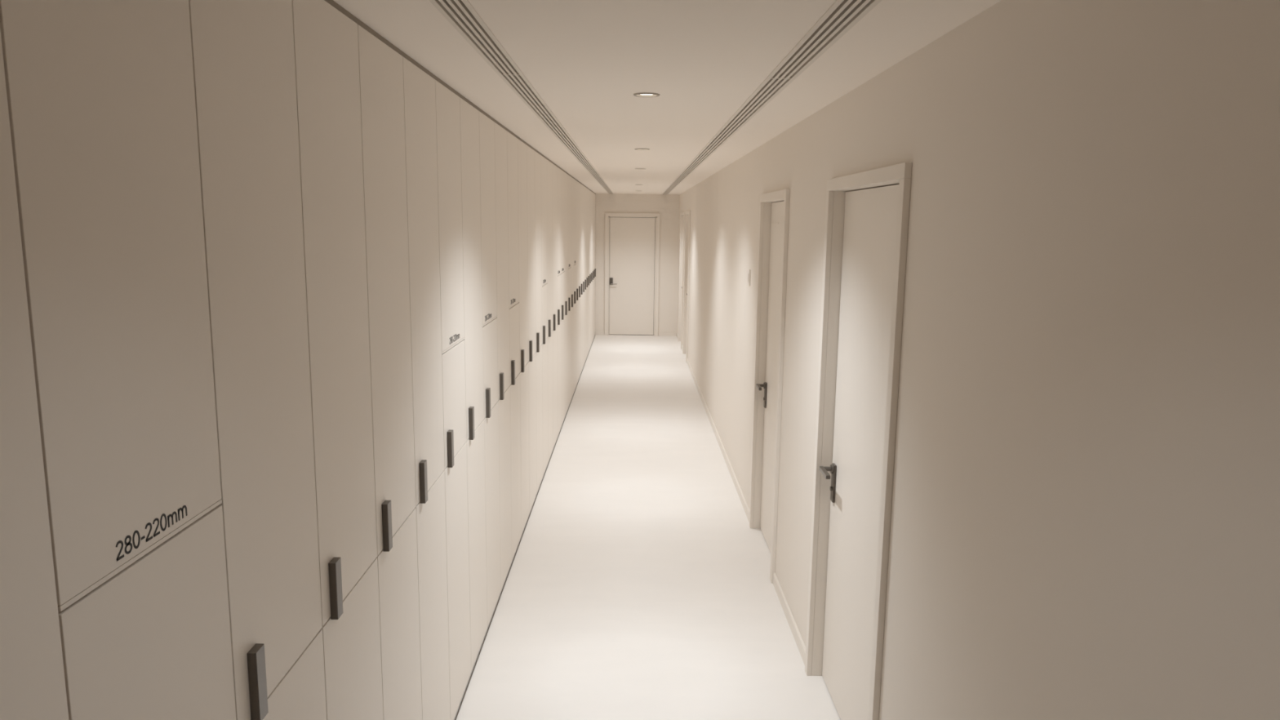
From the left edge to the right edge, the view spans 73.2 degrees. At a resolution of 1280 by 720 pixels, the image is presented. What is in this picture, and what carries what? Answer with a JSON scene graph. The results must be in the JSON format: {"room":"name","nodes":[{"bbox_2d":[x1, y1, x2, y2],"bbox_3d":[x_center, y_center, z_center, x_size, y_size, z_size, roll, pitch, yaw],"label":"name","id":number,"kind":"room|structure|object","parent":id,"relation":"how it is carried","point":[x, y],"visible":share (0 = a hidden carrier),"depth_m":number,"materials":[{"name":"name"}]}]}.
{"room":"corridor","nodes":[
{"label":"corridor","id":0,"kind":"room"},
{"bbox_2d":[595,193,679,335],"bbox_3d":[-0.204,-1.710,15.108,2.350,2.550,0.200,1,9,0],"label":"wall","id":1,"kind":"structure","parent":0,"point":[667,205],"depth_m":14.97,"materials":[{"name":"white paint"}]},
{"bbox_2d":[454,336,595,719],"bbox_3d":[-0.753,0.693,8.032,0.004,0.006,14.521,1,9,0],"label":"trim","id":2,"kind":"structure","parent":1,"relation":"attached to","point":[594,336],"depth_m":4.70,"materials":[{"name":"brown"}]},
{"bbox_2d":[604,213,659,335],"bbox_3d":[-0.142,-1.497,15.123,0.945,2.126,0.218,1,9,0],"label":"door","id":3,"kind":"structure","parent":1,"relation":"in","point":[632,245],"depth_m":15.08,"materials":[{"name":"white paint"}]},
{"bbox_2d":[595,331,676,336],"bbox_3d":[-0.072,-0.463,15.199,1.424,0.062,0.012,1,9,0],"label":"baseboard","id":4,"kind":"structure","parent":1,"relation":"attached to","point":[602,333],"depth_m":15.19,"materials":[{"name":"white paint"}]},
{"bbox_2d":[453,334,840,719],"bbox_3d":[-0.178,1.041,6.285,2.350,0.120,18.290,1,9,0],"label":"floor","id":5,"kind":"structure","parent":0,"point":[638,586],"depth_m":4.73,"materials":[{"name":"plastic"}]},
{"bbox_2d":[0,29,68,719],"bbox_3d":[-0.950,0.595,0.881,0.516,2.434,0.418,1,9,0],"label":"door","id":6,"kind":"structure","parent":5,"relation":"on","point":[33,681],"depth_m":0.98,"materials":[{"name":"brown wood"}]},
{"bbox_2d":[0,0,235,719],"bbox_3d":[-0.952,0.530,1.295,0.516,2.434,0.418,1,9,0],"label":"door","id":7,"kind":"structure","parent":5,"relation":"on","point":[100,94],"depth_m":1.17,"materials":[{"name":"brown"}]},
{"bbox_2d":[188,0,326,719],"bbox_3d":[-0.954,0.464,1.708,0.516,2.434,0.418,1,9,0],"label":"door","id":8,"kind":"structure","parent":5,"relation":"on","point":[243,51],"depth_m":1.60,"materials":[{"name":"brown"}]},
{"bbox_2d":[292,0,383,719],"bbox_3d":[-0.956,0.399,2.122,0.516,2.434,0.418,1,9,0],"label":"door","id":9,"kind":"structure","parent":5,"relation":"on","point":[326,60],"depth_m":2.03,"materials":[{"name":"brown"}]},
{"bbox_2d":[357,24,422,719],"bbox_3d":[-0.958,0.333,2.535,0.516,2.434,0.418,1,9,0],"label":"door","id":10,"kind":"structure","parent":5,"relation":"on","point":[380,67],"depth_m":2.47,"materials":[{"name":"brown wood"}]},
{"bbox_2d":[402,56,450,719],"bbox_3d":[-0.960,0.267,2.949,0.516,2.434,0.418,1,9,0],"label":"door","id":11,"kind":"structure","parent":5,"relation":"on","point":[419,87],"depth_m":2.90,"materials":[{"name":"brown wood"}]},
{"bbox_2d":[435,80,471,719],"bbox_3d":[-0.962,0.202,3.362,0.516,2.434,0.418,1,9,0],"label":"door","id":12,"kind":"structure","parent":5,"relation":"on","point":[447,103],"depth_m":3.34,"materials":[{"name":"brown wood"}]},
{"bbox_2d":[459,97,487,672],"bbox_3d":[-0.963,0.136,3.775,0.516,2.434,0.418,1,9,0],"label":"door","id":13,"kind":"structure","parent":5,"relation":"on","point":[469,115],"depth_m":3.75,"materials":[{"name":"brown wood"}]},
{"bbox_2d":[479,111,501,627],"bbox_3d":[-0.965,0.071,4.189,0.516,2.434,0.418,1,9,0],"label":"door","id":14,"kind":"structure","parent":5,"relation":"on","point":[486,126],"depth_m":4.17,"materials":[{"name":"brown wood"}]},
{"bbox_2d":[494,122,511,590],"bbox_3d":[-0.967,0.005,4.602,0.516,2.434,0.418,1,9,0],"label":"door","id":15,"kind":"structure","parent":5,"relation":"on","point":[500,134],"depth_m":4.58,"materials":[{"name":"brown"}]},
{"bbox_2d":[506,131,521,560],"bbox_3d":[-0.969,-0.060,5.016,0.516,2.434,0.418,1,9,0],"label":"door","id":16,"kind":"structure","parent":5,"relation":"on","point":[512,141],"depth_m":5.00,"materials":[{"name":"brown"}]},
{"bbox_2d":[517,138,529,533],"bbox_3d":[-0.971,-0.126,5.429,0.516,2.434,0.418,1,9,0],"label":"door","id":17,"kind":"structure","parent":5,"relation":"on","point":[522,147],"depth_m":5.41,"materials":[{"name":"brown"}]},
{"bbox_2d":[526,145,536,511],"bbox_3d":[-0.973,-0.192,5.843,0.516,2.434,0.418,1,9,0],"label":"door","id":18,"kind":"structure","parent":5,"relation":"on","point":[530,152],"depth_m":5.82,"materials":[{"name":"brown"}]},
{"bbox_2d":[534,151,542,493],"bbox_3d":[-0.975,-0.257,6.256,0.516,2.434,0.418,1,9,0],"label":"door","id":19,"kind":"structure","parent":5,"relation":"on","point":[538,257],"depth_m":6.24,"materials":[{"name":"brown"}]},
{"bbox_2d":[541,155,548,475],"bbox_3d":[-0.977,-0.323,6.669,0.516,2.434,0.418,1,9,0],"label":"door","id":20,"kind":"structure","parent":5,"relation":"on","point":[544,161],"depth_m":6.65,"materials":[{"name":"brown"}]},
{"bbox_2d":[546,160,553,460],"bbox_3d":[-0.979,-0.388,7.083,0.516,2.434,0.418,1,9,0],"label":"door","id":21,"kind":"structure","parent":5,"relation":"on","point":[549,200],"depth_m":7.06,"materials":[{"name":"brown"}]},
{"bbox_2d":[551,163,557,447],"bbox_3d":[-0.981,-0.454,7.496,0.516,2.434,0.418,1,9,0],"label":"door","id":22,"kind":"structure","parent":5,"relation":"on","point":[553,166],"depth_m":7.48,"materials":[{"name":"brown"}]},
{"bbox_2d":[556,166,561,435],"bbox_3d":[-0.983,-0.520,7.910,0.516,2.434,0.418,1,9,0],"label":"door","id":23,"kind":"structure","parent":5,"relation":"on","point":[558,171],"depth_m":7.89,"materials":[{"name":"brown"}]},
{"bbox_2d":[560,169,564,425],"bbox_3d":[-0.985,-0.585,8.323,0.516,2.434,0.418,1,9,0],"label":"door","id":24,"kind":"structure","parent":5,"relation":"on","point":[562,173],"depth_m":8.30,"materials":[{"name":"brown"}]},
{"bbox_2d":[564,173,568,416],"bbox_3d":[-0.987,-0.651,8.737,0.516,2.434,0.418,1,9,0],"label":"door","id":25,"kind":"structure","parent":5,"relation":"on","point":[566,174],"depth_m":8.74,"materials":[{"name":"brown"}]},
{"bbox_2d":[568,174,571,407],"bbox_3d":[-0.989,-0.716,9.150,0.516,2.434,0.418,1,9,0],"label":"door","id":26,"kind":"structure","parent":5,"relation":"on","point":[569,176],"depth_m":9.17,"materials":[{"name":"brown"}]},
{"bbox_2d":[570,177,573,398],"bbox_3d":[-0.991,-0.782,9.563,0.516,2.434,0.418,1,9,0],"label":"door","id":27,"kind":"structure","parent":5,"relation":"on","point":[571,178],"depth_m":9.58,"materials":[{"name":"brown"}]},
{"bbox_2d":[573,178,576,391],"bbox_3d":[-0.993,-0.848,9.977,0.516,2.434,0.418,1,9,0],"label":"door","id":28,"kind":"structure","parent":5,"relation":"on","point":[575,180],"depth_m":9.96,"materials":[{"name":"brown"}]},
{"bbox_2d":[576,181,578,384],"bbox_3d":[-0.995,-0.913,10.390,0.516,2.434,0.418,1,9,0],"label":"door","id":29,"kind":"structure","parent":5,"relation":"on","point":[577,182],"depth_m":10.38,"materials":[{"name":"brown"}]},
{"bbox_2d":[578,182,581,377],"bbox_3d":[-0.997,-0.979,10.804,0.516,2.434,0.418,1,9,0],"label":"door","id":30,"kind":"structure","parent":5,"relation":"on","point":[580,184],"depth_m":10.80,"materials":[{"name":"beige wood"}]},
{"bbox_2d":[580,184,582,373],"bbox_3d":[-0.999,-1.044,11.217,0.516,2.434,0.418,1,9,0],"label":"door","id":31,"kind":"structure","parent":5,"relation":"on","point":[581,271],"depth_m":11.19,"materials":[{"name":"beige wood"}]},
{"bbox_2d":[582,185,584,367],"bbox_3d":[-1.000,-1.110,11.631,0.516,2.434,0.418,1,9,0],"label":"door","id":32,"kind":"structure","parent":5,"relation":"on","point":[583,185],"depth_m":11.60,"materials":[{"name":"beige wood"}]},
{"bbox_2d":[584,186,586,362],"bbox_3d":[-1.002,-1.175,12.044,0.516,2.434,0.418,1,9,0],"label":"door","id":33,"kind":"structure","parent":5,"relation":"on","point":[585,188],"depth_m":11.99,"materials":[{"name":"brown"}]},
{"bbox_2d":[586,188,588,358],"bbox_3d":[-1.004,-1.241,12.457,0.516,2.434,0.418,1,9,0],"label":"door","id":34,"kind":"structure","parent":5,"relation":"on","point":[587,188],"depth_m":12.41,"materials":[{"name":"brown"}]},
{"bbox_2d":[587,189,589,353],"bbox_3d":[-1.006,-1.306,12.871,0.516,2.434,0.418,1,9,0],"label":"door","id":35,"kind":"structure","parent":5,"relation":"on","point":[588,189],"depth_m":12.81,"materials":[{"name":"beige wood"}]},
{"bbox_2d":[589,190,591,349],"bbox_3d":[-1.008,-1.372,13.284,0.516,2.434,0.418,1,9,0],"label":"door","id":36,"kind":"structure","parent":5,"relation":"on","point":[589,190],"depth_m":13.25,"materials":[{"name":"beige wood"}]},
{"bbox_2d":[591,191,592,344],"bbox_3d":[-1.010,-1.438,13.698,0.516,2.434,0.418,1,9,0],"label":"door","id":37,"kind":"structure","parent":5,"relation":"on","point":[591,191],"depth_m":13.69,"materials":[{"name":"brown"}]},
{"bbox_2d":[591,192,593,342],"bbox_3d":[-1.012,-1.503,14.111,0.516,2.434,0.418,1,9,0],"label":"door","id":38,"kind":"structure","parent":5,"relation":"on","point":[593,193],"depth_m":14.08,"materials":[{"name":"beige wood"}]},
{"bbox_2d":[593,193,595,337],"bbox_3d":[-1.014,-1.569,14.525,0.516,2.434,0.418,1,9,0],"label":"door","id":39,"kind":"structure","parent":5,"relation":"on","point":[593,193],"depth_m":14.49,"materials":[{"name":"brown"}]},
{"bbox_2d":[594,194,595,335],"bbox_3d":[-1.016,-1.624,14.871,0.516,2.434,0.281,1,9,0],"label":"door","id":40,"kind":"structure","parent":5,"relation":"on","point":[595,194],"depth_m":14.86,"materials":[{"name":"brown"}]},
{"bbox_2d":[333,0,1000,194],"bbox_3d":[-0.146,-1.546,5.875,2.350,0.220,18.090,1,9,0],"label":"ceiling","id":41,"kind":"structure","parent":0,"point":[587,60],"depth_m":2.69,"materials":[{"name":"white paint"}]},
{"bbox_2d":[324,0,595,194],"bbox_3d":[-0.752,-1.717,7.650,0.047,0.014,14.521,1,9,0],"label":"trim","id":42,"kind":"structure","parent":41,"relation":"attached to","point":[331,2],"depth_m":2.73,"materials":[{"name":"beige"}]},
{"bbox_2d":[428,0,524,75],"bbox_3d":[-0.431,-0.784,1.443,0.088,0.101,2.999,1,9,0],"label":"ceiling vent","id":43,"kind":"object","parent":41,"relation":"in","point":[461,15],"visible":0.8,"depth_m":2.31,"materials":[{"name":"beige metal"}]},
{"bbox_2d":[498,75,580,149],"bbox_3d":[-0.445,-1.254,4.406,0.088,0.101,2.999,1,9,0],"label":"ceiling vent","id":44,"kind":"object","parent":41,"relation":"in","point":[520,85],"visible":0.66,"depth_m":3.73,"materials":[{"name":"beige metal"}]},
{"bbox_2d":[567,149,598,173],"bbox_3d":[-0.459,-1.724,7.369,0.088,0.101,2.999,1,9,0],"label":"ceiling vent","id":45,"kind":"object","parent":41,"relation":"in","point":[578,154],"visible":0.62,"depth_m":6.93,"materials":[{"name":"beige metal"}]},
{"bbox_2d":[590,173,607,186],"bbox_3d":[-0.473,-2.194,10.332,0.088,0.101,2.999,1,9,0],"label":"ceiling vent","id":46,"kind":"object","parent":41,"relation":"in","point":[597,176],"visible":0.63,"depth_m":10.01,"materials":[{"name":"beige metal"}]},
{"bbox_2d":[601,186,613,194],"bbox_3d":[-0.487,-2.667,13.312,0.088,0.101,3.034,1,9,0],"label":"ceiling vent","id":47,"kind":"object","parent":41,"relation":"in","point":[606,188],"visible":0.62,"depth_m":13.02,"materials":[{"name":"beige metal"}]},
{"bbox_2d":[634,148,648,150],"bbox_3d":[0.014,-1.438,5.827,0.104,0.034,0.104,1,9,0],"label":"recessed light","id":48,"kind":"object","parent":41,"relation":"in","point":[634,148],"visible":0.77,"depth_m":5.81,"materials":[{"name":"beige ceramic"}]},
{"bbox_2d":[633,92,659,97],"bbox_3d":[0.026,-1.047,3.358,0.104,0.034,0.104,1,9,0],"label":"recessed light","id":49,"kind":"object","parent":41,"relation":"in","point":[645,94],"visible":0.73,"depth_m":3.38,"materials":[{"name":"beige ceramic"}]},
{"bbox_2d":[662,186,675,194],"bbox_3d":[0.432,-2.656,13.318,0.098,0.101,3.034,1,9,0],"label":"ceiling vent","id":50,"kind":"object","parent":41,"relation":"in","point":[668,189],"visible":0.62,"depth_m":13.04,"materials":[{"name":"beige metal"}]},
{"bbox_2d":[668,175,688,186],"bbox_3d":[0.447,-2.184,10.338,0.098,0.101,2.999,1,9,0],"label":"ceiling vent","id":51,"kind":"object","parent":41,"relation":"in","point":[679,179],"visible":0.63,"depth_m":10.03,"materials":[{"name":"beige metal"}]},
{"bbox_2d":[679,151,715,175],"bbox_3d":[0.460,-1.714,7.375,0.098,0.101,2.999,1,9,0],"label":"ceiling vent","id":52,"kind":"object","parent":41,"relation":"in","point":[702,156],"visible":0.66,"depth_m":6.95,"materials":[{"name":"beige metal"}]},
{"bbox_2d":[701,78,795,151],"bbox_3d":[0.474,-1.244,4.412,0.098,0.101,2.999,1,9,0],"label":"ceiling vent","id":53,"kind":"object","parent":41,"relation":"in","point":[769,88],"visible":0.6,"depth_m":3.72,"materials":[{"name":"beige metal"}]},
{"bbox_2d":[766,0,881,78],"bbox_3d":[0.488,-0.774,1.449,0.098,0.101,2.999,1,9,0],"label":"ceiling vent","id":54,"kind":"object","parent":41,"relation":"in","point":[842,15],"visible":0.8,"depth_m":2.26,"materials":[{"name":"beige metal"}]},
{"bbox_2d":[676,0,1279,719],"bbox_3d":[0.847,-0.266,6.082,0.200,2.550,18.091,1,9,-1],"label":"wall","id":55,"kind":"structure","parent":0,"point":[1085,515],"depth_m":1.61,"materials":[{"name":"white paint"}]},
{"bbox_2d":[677,211,684,349],"bbox_3d":[0.761,-1.300,13.912,0.215,2.138,0.972,1,9,0],"label":"door","id":56,"kind":"structure","parent":55,"relation":"in","point":[682,214],"depth_m":14.26,"materials":[{"name":"white paint"}]},
{"bbox_2d":[682,210,690,362],"bbox_3d":[0.772,-1.088,12.579,0.214,2.138,0.872,1,9,0],"label":"door","id":57,"kind":"structure","parent":55,"relation":"in","point":[687,219],"depth_m":12.88,"materials":[{"name":"white paint"}]},
{"bbox_2d":[676,332,805,664],"bbox_3d":[0.726,0.961,6.276,0.012,0.064,18.087,1,9,-1],"label":"baseboard","id":58,"kind":"structure","parent":55,"relation":"attached to","point":[796,633],"depth_m":5.82,"materials":[{"name":"white paint"}]},
{"bbox_2d":[746,269,751,285],"bbox_3d":[0.746,-0.567,5.913,0.013,0.109,0.086,1,9,0],"label":"wall switch","id":59,"kind":"object","parent":55,"relation":"attached to","point":[748,270],"visible":1,"depth_m":5.88,"materials":[{"name":"white paint"}]},
{"bbox_2d":[748,188,790,582],"bbox_3d":[0.838,0.106,5.048,0.214,2.138,0.917,1,9,0],"label":"door","id":60,"kind":"structure","parent":55,"relation":"in","point":[774,209],"depth_m":5.30,"materials":[{"name":"white paint"}]},
{"bbox_2d":[804,162,911,719],"bbox_3d":[0.855,0.405,3.164,0.215,2.138,1.017,1,9,0],"label":"door","id":61,"kind":"structure","parent":55,"relation":"in","point":[867,212],"depth_m":3.24,"materials":[{"name":"white paint"}]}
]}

